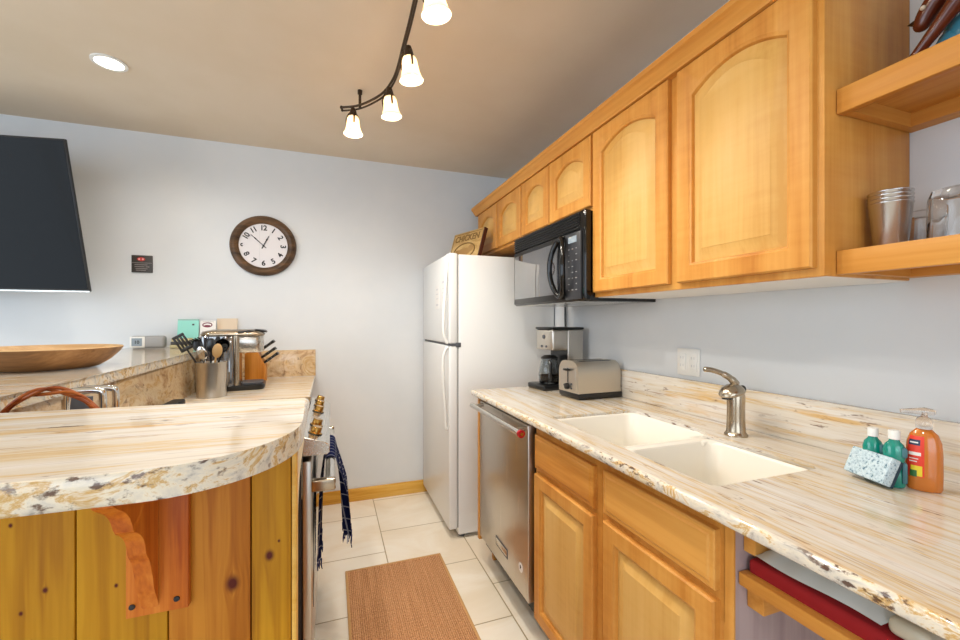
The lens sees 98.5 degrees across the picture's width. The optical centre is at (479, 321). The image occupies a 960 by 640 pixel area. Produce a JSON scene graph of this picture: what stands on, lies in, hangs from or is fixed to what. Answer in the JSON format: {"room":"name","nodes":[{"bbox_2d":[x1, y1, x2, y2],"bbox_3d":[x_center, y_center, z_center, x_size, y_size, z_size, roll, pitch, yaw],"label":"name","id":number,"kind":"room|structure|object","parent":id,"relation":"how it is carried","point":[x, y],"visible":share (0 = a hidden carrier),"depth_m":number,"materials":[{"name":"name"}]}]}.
{"room":"kitchen","nodes":[
{"label":"kitchen","id":0,"kind":"room"},
{"bbox_2d":[0,114,507,492],"bbox_3d":[-2.025,0.057,2.608,4.758,2.446,0.100,0,0,-20],"label":"wall","id":1,"kind":"structure","parent":0,"point":[365,233],"depth_m":2.81,"materials":[{"name":"white paint"}]},
{"bbox_2d":[0,135,91,291],"bbox_3d":[-2.722,-0.532,2.101,1.345,0.749,0.377,0,0,-9],"label":"television","id":2,"kind":"object","parent":1,"relation":"attached to","point":[42,248],"visible":1,"depth_m":2.08,"materials":[{"name":"black"}]},
{"bbox_2d":[131,255,152,272],"bbox_3d":[-2.069,-0.355,2.533,0.106,0.105,0.011,0,0,-20],"label":"wall plaque","id":3,"kind":"object","parent":1,"relation":"attached to","point":[139,263],"visible":1,"depth_m":2.53,"materials":[{"name":"grey"}]},
{"bbox_2d":[229,216,295,275],"bbox_3d":[-1.438,-0.507,2.747,0.400,0.400,0.036,0,0,-20],"label":"wall clock","id":4,"kind":"object","parent":1,"relation":"attached to","point":[260,245],"visible":1,"depth_m":2.75,"materials":[{"name":"brown wood"}]},
{"bbox_2d":[242,349,315,377],"bbox_3d":[-1.401,0.293,2.766,0.562,0.206,0.022,0,0,-20],"label":"backsplash","id":5,"kind":"structure","parent":1,"relation":"attached to","point":[289,362],"depth_m":2.80,"materials":[{"name":"stone"}]},
{"bbox_2d":[318,480,426,506],"bbox_3d":[-0.739,1.235,3.011,0.910,0.090,0.014,0,0,-20],"label":"baseboard","id":6,"kind":"structure","parent":1,"relation":"attached to","point":[394,489],"depth_m":3.00,"materials":[{"name":"brown wood"}]},
{"bbox_2d":[0,0,728,178],"bbox_3d":[-0.942,-1.216,-0.398,4.958,0.100,6.490,0,0,-20],"label":"ceiling","id":7,"kind":"structure","parent":0,"point":[504,80],"depth_m":1.88,"materials":[{"name":"beige paint"}]},
{"bbox_2d":[89,53,128,71],"bbox_3d":[-1.663,-1.162,1.856,0.132,0.006,0.132,0,0,-20],"label":"recessed light","id":8,"kind":"object","parent":7,"relation":"in","point":[108,62],"visible":1,"depth_m":1.85,"materials":[{"name":"white glass"}]},
{"bbox_2d":[340,0,451,137],"bbox_3d":[-0.274,-1.052,1.454,0.245,0.226,1.552,0,0,-25],"label":"track light","id":9,"kind":"object","parent":7,"relation":"attached to","point":[435,12],"visible":1,"depth_m":1.65,"materials":[{"name":"white glass"}]},
{"bbox_2d":[315,491,548,639],"bbox_3d":[-0.942,1.330,-0.398,4.958,0.100,6.490,0,0,-20],"label":"floor","id":10,"kind":"structure","parent":0,"point":[390,529],"depth_m":2.23,"materials":[{"name":"beige tile"}]},
{"bbox_2d":[0,438,303,639],"bbox_3d":[-0.840,0.735,0.560,1.100,1.090,0.227,0,0,-20],"label":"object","id":11,"kind":"object","parent":10,"relation":"on","point":[63,574],"visible":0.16,"depth_m":0.59,"materials":[{"name":"brown wood"}]},
{"bbox_2d":[91,494,190,618],"bbox_3d":[-0.425,0.296,0.515,0.072,0.212,0.142,0,0,-20],"label":"corbel","id":12,"kind":"object","parent":11,"relation":"attached to","point":[156,534],"visible":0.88,"depth_m":0.57,"materials":[{"name":"orange wood"}]},
{"bbox_2d":[0,347,309,518],"bbox_3d":[-1.173,0.172,1.499,1.108,0.034,2.560,0,0,-20],"label":"countertop","id":13,"kind":"structure","parent":11,"relation":"on","point":[53,461],"depth_m":0.54,"materials":[{"name":"stone"}]},
{"bbox_2d":[0,344,123,371],"bbox_3d":[-1.457,0.119,1.388,0.397,0.070,0.397,0,0,-20],"label":"wooden bowl","id":14,"kind":"object","parent":13,"relation":"on","point":[26,358],"visible":1,"depth_m":1.31,"materials":[{"name":"brown wood"}]},
{"bbox_2d":[130,336,166,347],"bbox_3d":[-1.970,0.118,2.458,0.170,0.072,0.061,0,0,-20],"label":"digital clock","id":15,"kind":"object","parent":13,"relation":"on","point":[135,341],"visible":1,"depth_m":2.44,"materials":[{"name":"grey plastic"}]},
{"bbox_2d":[177,319,198,338],"bbox_3d":[-1.821,0.068,2.579,0.113,0.172,0.031,0,0,-20],"label":"brochure","id":16,"kind":"object","parent":13,"relation":"on","point":[189,327],"visible":0.73,"depth_m":2.58,"materials":[{"name":"teal paper"}]},
{"bbox_2d":[200,321,215,335],"bbox_3d":[-1.720,0.073,2.615,0.085,0.162,0.029,0,0,-20],"label":"brochure","id":17,"kind":"object","parent":13,"relation":"on","point":[204,325],"visible":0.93,"depth_m":2.62,"materials":[{"name":"white paper"}]},
{"bbox_2d":[217,318,237,328],"bbox_3d":[-1.635,0.066,2.673,0.115,0.177,0.032,0,0,-20],"label":"note card","id":18,"kind":"object","parent":13,"relation":"on","point":[222,323],"visible":0.42,"depth_m":2.68,"materials":[{"name":"beige paper"}]},
{"bbox_2d":[163,395,335,639],"bbox_3d":[-0.909,0.808,1.579,0.670,0.944,0.743,0,0,-20],"label":"range","id":19,"kind":"object","parent":10,"relation":"on","point":[318,430],"visible":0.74,"depth_m":1.34,"materials":[{"name":"silver metal"}]},
{"bbox_2d":[317,435,351,570],"bbox_3d":[-0.605,0.741,1.722,0.136,0.467,0.310,0,0,-20],"label":"dish towel","id":20,"kind":"object","parent":19,"relation":"hanging from","point":[334,451],"visible":0.88,"depth_m":1.64,"materials":[{"name":"blue fabric"}]},
{"bbox_2d":[345,553,480,639],"bbox_3d":[-0.287,1.274,1.730,0.497,0.010,0.980,0,0,-20],"label":"rug","id":21,"kind":"object","parent":10,"relation":"on","point":[418,598],"visible":1,"depth_m":1.87,"materials":[{"name":"brown fabric"}]},
{"bbox_2d":[478,398,496,560],"bbox_3d":[0.283,0.839,2.305,0.619,0.882,0.022,0,0,-20],"label":"end panel","id":22,"kind":"object","parent":10,"relation":"on","point":[479,535],"visible":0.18,"depth_m":2.20,"materials":[{"name":"brown wood"}]},
{"bbox_2d":[423,253,553,535],"bbox_3d":[0.006,0.436,2.871,0.742,1.687,0.730,0,0,-20],"label":"refrigerator","id":23,"kind":"object","parent":10,"relation":"on","point":[475,335],"visible":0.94,"depth_m":2.51,"materials":[{"name":"white metal"}]},
{"bbox_2d":[450,227,487,255],"bbox_3d":[-0.090,-0.512,2.824,0.090,0.222,0.344,0,0,-39],"label":"sign","id":24,"kind":"object","parent":23,"relation":"on","point":[472,242],"visible":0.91,"depth_m":2.78,"materials":[{"name":"brown wood"}]},
{"bbox_2d":[470,400,535,611],"bbox_3d":[0.354,0.846,1.987,0.664,0.868,0.618,0,0,-20],"label":"dishwasher","id":25,"kind":"object","parent":10,"relation":"on","point":[507,443],"visible":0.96,"depth_m":1.83,"materials":[{"name":"silver metal"}]},
{"bbox_2d":[534,428,602,639],"bbox_3d":[0.565,0.839,1.533,0.612,0.882,0.422,0,0,-20],"label":"base cabinet","id":26,"kind":"object","parent":10,"relation":"on","point":[568,482],"visible":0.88,"depth_m":1.39,"materials":[{"name":"brown wood"}]},
{"bbox_2d":[471,368,959,639],"bbox_3d":[0.718,0.314,1.060,0.645,0.165,2.748,0,0,-20],"label":"countertop","id":27,"kind":"structure","parent":26,"relation":"on","point":[897,549],"depth_m":0.91,"materials":[{"name":"stone"}]},
{"bbox_2d":[528,327,583,390],"bbox_3d":[0.422,0.197,2.313,0.262,0.338,0.172,0,0,-24],"label":"coffee maker","id":28,"kind":"object","parent":27,"relation":"on","point":[564,343],"visible":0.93,"depth_m":2.25,"materials":[{"name":"silver plastic"}]},
{"bbox_2d":[559,359,621,399],"bbox_3d":[0.535,0.274,2.039,0.276,0.176,0.177,0,0,-20],"label":"toaster","id":29,"kind":"object","parent":27,"relation":"on","point":[580,379],"visible":1,"depth_m":1.97,"materials":[{"name":"silver plastic"}]},
{"bbox_2d":[558,413,806,485],"bbox_3d":[0.578,0.469,1.323,0.382,0.184,0.719,0,0,-20],"label":"sink","id":30,"kind":"object","parent":27,"relation":"in","point":[686,451],"visible":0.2,"depth_m":1.29,"materials":[{"name":"white ceramic"}]},
{"bbox_2d":[703,367,747,437],"bbox_3d":[0.797,0.256,1.334,0.132,0.220,0.072,0,0,-11],"label":"faucet","id":31,"kind":"object","parent":27,"relation":"on","point":[734,393],"visible":1,"depth_m":1.32,"materials":[{"name":"silver metal"}]},
{"bbox_2d":[862,427,883,478],"bbox_3d":[0.912,0.305,0.960,0.038,0.120,0.025,0,0,35],"label":"dish soap bottle","id":32,"kind":"object","parent":27,"relation":"on","point":[872,443],"visible":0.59,"depth_m":0.95,"materials":[{"name":"teal plastic"}]},
{"bbox_2d":[844,446,903,488],"bbox_3d":[0.898,0.330,0.947,0.050,0.066,0.094,0,0,-2],"label":"sponge","id":33,"kind":"object","parent":27,"relation":"on","point":[884,470],"visible":1,"depth_m":0.93,"materials":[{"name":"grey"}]},
{"bbox_2d":[882,429,907,487],"bbox_3d":[0.921,0.303,0.919,0.040,0.125,0.026,0,0,35],"label":"dish soap bottle","id":34,"kind":"object","parent":27,"relation":"on","point":[893,448],"visible":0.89,"depth_m":0.91,"materials":[{"name":"teal plastic"}]},
{"bbox_2d":[900,407,943,492],"bbox_3d":[0.965,0.276,0.904,0.036,0.179,0.066,0,0,-43],"label":"hand soap bottle","id":35,"kind":"object","parent":27,"relation":"on","point":[925,459],"visible":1,"depth_m":0.89,"materials":[{"name":"orange plastic"}]},
{"bbox_2d":[910,469,916,476],"bbox_3d":[0.946,0.329,0.902,0.002,0.014,0.011,0,0,-24],"label":"print","id":36,"kind":"object","parent":35,"relation":"on","point":[913,472],"depth_m":0.90,"materials":[{"name":"green paper"}]},
{"bbox_2d":[911,465,921,476],"bbox_3d":[0.948,0.323,0.898,0.002,0.022,0.018,0,0,-31],"label":"print","id":37,"kind":"object","parent":35,"relation":"attached to","point":[916,470],"depth_m":0.90,"materials":[{"name":"yellow paper"}]},
{"bbox_2d":[603,463,824,639],"bbox_3d":[0.709,0.839,1.133,0.612,0.882,0.428,0,0,-20],"label":"base cabinet","id":38,"kind":"object","parent":10,"relation":"on","point":[671,570],"visible":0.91,"depth_m":0.97,"materials":[{"name":"brown wood"}]},
{"bbox_2d":[744,536,770,555],"bbox_3d":[0.569,0.431,0.840,0.060,0.068,0.026,0,0,-20],"label":"block","id":39,"kind":"object","parent":38,"relation":"attached to","point":[752,547],"visible":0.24,"depth_m":0.83,"materials":[{"name":"brown wood"}]},
{"bbox_2d":[739,570,863,639],"bbox_3d":[0.968,0.542,0.375,0.525,0.076,1.170,0,0,-20],"label":"shelf","id":40,"kind":"object","parent":38,"relation":"attached to","point":[763,597],"visible":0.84,"depth_m":0.75,"materials":[{"name":"brown wood"}]},
{"bbox_2d":[750,557,903,639],"bbox_3d":[0.781,0.494,0.656,0.325,0.032,0.505,0,0,-20],"label":"folded cloth","id":41,"kind":"object","parent":40,"relation":"on","point":[847,617],"visible":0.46,"depth_m":0.71,"materials":[{"name":"red fabric"}]},
{"bbox_2d":[755,550,944,639],"bbox_3d":[0.715,0.455,0.749,0.288,0.043,0.255,0,0,-20],"label":"plastic bag","id":42,"kind":"object","parent":41,"relation":"on","point":[901,627],"visible":0.27,"depth_m":0.68,"materials":[{"name":"white plastic"}]},
{"bbox_3d":[-1.261,0.838,2.332,0.529,0.884,0.907,0,0,-20],"label":"base cabinet","id":43,"kind":"object","parent":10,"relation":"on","visible":0},
{"bbox_2d":[184,349,315,403],"bbox_3d":[-1.040,0.293,1.762,0.562,0.206,2.158,0,0,-20],"label":"countertop","id":44,"kind":"structure","parent":43,"relation":"on","point":[291,373],"depth_m":2.63,"materials":[{"name":"stone"}]},
{"bbox_2d":[0,386,99,412],"bbox_3d":[-0.863,0.247,0.832,0.256,0.236,0.230,0,0,-20],"label":"basket","id":45,"kind":"object","parent":44,"relation":"on","point":[54,390],"visible":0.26,"depth_m":0.83,"materials":[{"name":"red wicker"}]},
{"bbox_2d":[70,396,92,409],"bbox_3d":[-0.922,0.268,0.951,0.060,0.196,0.008,0,0,-20],"label":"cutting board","id":46,"kind":"object","parent":44,"relation":"on","point":[75,404],"visible":0.13,"depth_m":0.95,"materials":[{"name":"grey metal"}]},
{"bbox_2d":[61,387,106,409],"bbox_3d":[-0.948,0.261,0.992,0.086,0.209,0.050,0,0,-20],"label":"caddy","id":47,"kind":"object","parent":44,"relation":"on","point":[65,400],"visible":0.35,"depth_m":0.99,"materials":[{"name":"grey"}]},
{"bbox_2d":[78,385,119,407],"bbox_3d":[-0.985,0.264,1.064,0.093,0.203,0.050,0,0,-20],"label":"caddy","id":48,"kind":"object","parent":44,"relation":"on","point":[115,390],"visible":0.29,"depth_m":1.07,"materials":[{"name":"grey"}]},
{"bbox_2d":[196,361,226,398],"bbox_3d":[-1.319,0.281,2.033,0.131,0.170,0.131,0,0,-20],"label":"utensil crock","id":49,"kind":"object","parent":44,"relation":"on","point":[211,378],"visible":0.97,"depth_m":1.98,"materials":[{"name":"metal"}]},
{"bbox_2d":[172,333,196,363],"bbox_3d":[-1.377,0.205,1.999,0.196,0.310,0.034,0,0,-20],"label":"slotted turner","id":50,"kind":"object","parent":49,"relation":"in","point":[189,346],"visible":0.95,"depth_m":1.98,"materials":[{"name":"black plastic"}]},
{"bbox_2d":[189,337,203,362],"bbox_3d":[-1.374,0.216,2.038,0.125,0.286,0.034,0,0,-5],"label":"server","id":51,"kind":"object","parent":49,"relation":"in","point":[196,343],"visible":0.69,"depth_m":2.04,"materials":[{"name":"black plastic"}]},
{"bbox_2d":[196,346,206,362],"bbox_3d":[-1.313,0.237,1.993,0.037,0.244,0.085,0,0,44],"label":"spoon","id":52,"kind":"object","parent":49,"relation":"in","point":[201,352],"visible":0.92,"depth_m":1.97,"materials":[{"name":"silver metal"}]},
{"bbox_2d":[206,338,215,362],"bbox_3d":[-1.303,0.217,2.006,0.047,0.280,0.020,0,0,17],"label":"serving spoon","id":53,"kind":"object","parent":49,"relation":"in","point":[211,342],"visible":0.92,"depth_m":2.00,"materials":[{"name":"black plastic"}]},
{"bbox_2d":[212,344,222,362],"bbox_3d":[-1.285,0.231,2.000,0.084,0.254,0.018,0,0,11],"label":"wooden spoon","id":54,"kind":"object","parent":49,"relation":"in","point":[217,349],"visible":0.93,"depth_m":1.99,"materials":[{"name":"brown wood"}]},
{"bbox_2d":[216,339,229,362],"bbox_3d":[-1.282,0.220,2.021,0.115,0.277,0.046,0,0,-12],"label":"ladle","id":55,"kind":"object","parent":49,"relation":"in","point":[224,343],"visible":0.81,"depth_m":2.04,"materials":[{"name":"black plastic"}]},
{"bbox_2d":[200,329,267,390],"bbox_3d":[-1.345,0.203,2.279,0.312,0.324,0.220,0,0,-26],"label":"pod coffee maker","id":56,"kind":"object","parent":44,"relation":"on","point":[241,341],"visible":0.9,"depth_m":2.19,"materials":[{"name":"silver plastic"}]},
{"bbox_2d":[241,379,263,383],"bbox_3d":[-1.272,0.334,2.314,0.106,0.006,0.160,0,0,-26],"label":"drip tray","id":57,"kind":"object","parent":56,"relation":"on","point":[252,381],"depth_m":2.30,"materials":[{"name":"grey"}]},
{"bbox_2d":[245,352,266,379],"bbox_3d":[-1.384,0.263,2.557,0.110,0.204,0.100,0,0,-20],"label":"knife block","id":58,"kind":"object","parent":44,"relation":"on","point":[255,367],"visible":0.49,"depth_m":2.51,"materials":[{"name":"orange wood"}]},
{"bbox_2d":[261,347,275,357],"bbox_3d":[-1.306,0.189,2.554,0.085,0.069,0.018,0,0,-20],"label":"knife","id":59,"kind":"object","parent":58,"relation":"in","point":[273,348],"visible":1,"depth_m":2.55,"materials":[{"name":"black plastic"}]},
{"bbox_2d":[264,340,273,348],"bbox_3d":[-1.318,0.148,2.549,0.094,0.076,0.018,0,0,-20],"label":"knife","id":60,"kind":"object","parent":58,"relation":"in","point":[272,341],"visible":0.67,"depth_m":2.55,"materials":[{"name":"black plastic"}]},
{"bbox_2d":[264,352,277,362],"bbox_3d":[-1.292,0.220,2.559,0.085,0.069,0.018,0,0,-20],"label":"knife","id":61,"kind":"object","parent":58,"relation":"in","point":[276,353],"visible":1,"depth_m":2.55,"materials":[{"name":"black plastic"}]},
{"bbox_2d":[512,0,959,422],"bbox_3d":[1.326,0.057,0.472,0.100,2.446,6.390,0,0,-20],"label":"wall","id":62,"kind":"structure","parent":0,"point":[891,347],"depth_m":1.20,"materials":[{"name":"white paint"}]},
{"bbox_2d":[478,186,521,256],"bbox_3d":[0.267,-0.639,2.759,0.342,0.342,0.733,0,0,-20],"label":"upper cabinet","id":63,"kind":"object","parent":62,"relation":"attached to","point":[502,220],"visible":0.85,"depth_m":2.64,"materials":[{"name":"brown wood"}]},
{"bbox_2d":[521,135,592,236],"bbox_3d":[0.506,-0.639,2.094,0.342,0.342,0.678,0,0,-20],"label":"upper cabinet","id":64,"kind":"object","parent":62,"relation":"attached to","point":[562,189],"visible":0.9,"depth_m":1.96,"materials":[{"name":"brown wood"}]},
{"bbox_2d":[514,209,655,306],"bbox_3d":[0.466,-0.276,2.070,0.432,0.379,0.688,0,0,-20],"label":"microwave","id":65,"kind":"object","parent":64,"relation":"attached to","point":[553,263],"visible":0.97,"depth_m":1.87,"materials":[{"name":"black"}]},
{"bbox_2d":[564,307,566,326],"bbox_3d":[0.528,-0.055,2.486,0.016,0.827,0.092,0,0,-7],"label":"power cord","id":66,"kind":"object","parent":62,"relation":"attached to","point":[564,307],"visible":0.14,"depth_m":2.52,"materials":[{"name":"black plastic"}]},
{"bbox_2d":[471,0,776,216],"bbox_3d":[0.500,-0.809,2.053,0.380,0.055,2.336,0,0,-20],"label":"trim","id":67,"kind":"structure","parent":62,"relation":"attached to","point":[734,14],"depth_m":1.38,"materials":[{"name":"brown wood"}]},
{"bbox_2d":[677,348,699,376],"bbox_3d":[0.838,0.161,1.665,0.010,0.108,0.110,0,0,-20],"label":"outlet plate","id":68,"kind":"object","parent":62,"relation":"attached to","point":[688,360],"visible":1,"depth_m":1.66,"materials":[{"name":"white plastic"}]},
{"bbox_2d":[679,353,685,369],"bbox_3d":[0.827,0.161,1.690,0.004,0.066,0.033,0,0,-20],"label":"receptacle","id":69,"kind":"object","parent":68,"relation":"attached to","point":[682,356],"depth_m":1.69,"materials":[{"name":"white plastic"}]},
{"bbox_2d":[689,354,696,370],"bbox_3d":[0.845,0.161,1.639,0.004,0.066,0.033,0,0,-20],"label":"receptacle","id":70,"kind":"object","parent":68,"relation":"attached to","point":[692,357],"depth_m":1.64,"materials":[{"name":"white plastic"}]},
{"bbox_2d":[593,0,908,298],"bbox_3d":[0.766,-0.456,1.373,0.342,0.709,0.852,0,0,-20],"label":"upper cabinet","id":71,"kind":"object","parent":62,"relation":"attached to","point":[741,171],"visible":0.98,"depth_m":1.06,"materials":[{"name":"brown wood"}]},
{"bbox_2d":[620,368,959,483],"bbox_3d":[1.011,0.298,1.166,0.021,0.135,2.748,0,0,-20],"label":"backsplash","id":72,"kind":"structure","parent":62,"relation":"attached to","point":[836,427],"depth_m":1.27,"materials":[{"name":"stone"}]},
{"bbox_2d":[837,34,959,132],"bbox_3d":[1.133,-0.495,0.437,0.285,0.055,1.154,0,0,-20],"label":"floating shelf","id":73,"kind":"object","parent":62,"relation":"attached to","point":[920,91],"visible":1,"depth_m":0.90,"materials":[{"name":"brown wood"}]},
{"bbox_2d":[908,0,959,56],"bbox_3d":[1.005,-0.747,0.752,0.169,0.428,0.362,0,0,-20],"label":"decorative sculpture","id":74,"kind":"object","parent":73,"relation":"on","point":[937,16],"visible":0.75,"depth_m":0.86,"materials":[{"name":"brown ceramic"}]},
{"bbox_2d":[936,13,959,43],"bbox_3d":[0.987,-0.587,0.846,0.050,0.095,0.073,0,0,-20],"label":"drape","id":75,"kind":"object","parent":74,"relation":"hanging from","point":[952,29],"depth_m":0.85,"materials":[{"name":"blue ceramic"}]},
{"bbox_2d":[837,234,959,277],"bbox_3d":[1.133,-0.134,0.437,0.285,0.053,1.154,0,0,-20],"label":"floating shelf","id":76,"kind":"object","parent":62,"relation":"attached to","point":[935,256],"visible":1,"depth_m":0.85,"materials":[{"name":"brown wood"}]},
{"bbox_2d":[867,199,914,245],"bbox_3d":[0.922,-0.213,0.929,0.078,0.105,0.078,0,0,-20],"label":"tumbler","id":77,"kind":"object","parent":76,"relation":"on","point":[890,221],"visible":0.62,"depth_m":0.91,"materials":[{"name":"grey metal"}]},
{"bbox_2d":[867,195,914,205],"bbox_3d":[0.922,-0.222,0.929,0.078,0.105,0.078,0,0,-20],"label":"tumbler","id":78,"kind":"object","parent":77,"relation":"on","point":[896,196],"visible":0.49,"depth_m":0.90,"materials":[{"name":"grey metal"}]},
{"bbox_2d":[867,191,914,201],"bbox_3d":[0.922,-0.231,0.929,0.078,0.105,0.078,0,0,-20],"label":"tumbler","id":79,"kind":"object","parent":78,"relation":"on","point":[896,192],"visible":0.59,"depth_m":0.90,"materials":[{"name":"grey metal"}]},
{"bbox_2d":[867,187,914,197],"bbox_3d":[0.922,-0.239,0.929,0.078,0.105,0.078,0,0,-20],"label":"tumbler","id":80,"kind":"object","parent":79,"relation":"on","point":[897,188],"visible":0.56,"depth_m":0.90,"materials":[{"name":"grey metal"}]},
{"bbox_2d":[909,209,925,240],"bbox_3d":[1.023,-0.208,0.951,0.058,0.094,0.058,0,0,-20],"label":"drinking glass","id":81,"kind":"object","parent":76,"relation":"on","point":[918,225],"visible":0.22,"depth_m":0.94,"materials":[{"name":"white"}]},
{"bbox_2d":[926,184,959,237],"bbox_3d":[0.956,-0.213,0.821,0.097,0.104,0.097,0,0,-20],"label":"drinking glass","id":82,"kind":"object","parent":76,"relation":"on","point":[943,204],"visible":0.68,"depth_m":0.81,"materials":[{"name":"white"}]},
{"bbox_3d":[-1.520,0.735,1.573,0.426,1.090,2.179,0,0,-20],"label":"wall","id":83,"kind":"structure","parent":0,"visible":0},
{"bbox_2d":[9,358,199,412],"bbox_3d":[-1.310,0.278,1.652,0.020,0.176,2.136,0,0,-20],"label":"riser","id":84,"kind":"object","parent":83,"relation":"attached to","point":[160,386],"visible":0.22,"depth_m":1.61,"materials":[{"name":"stone"}]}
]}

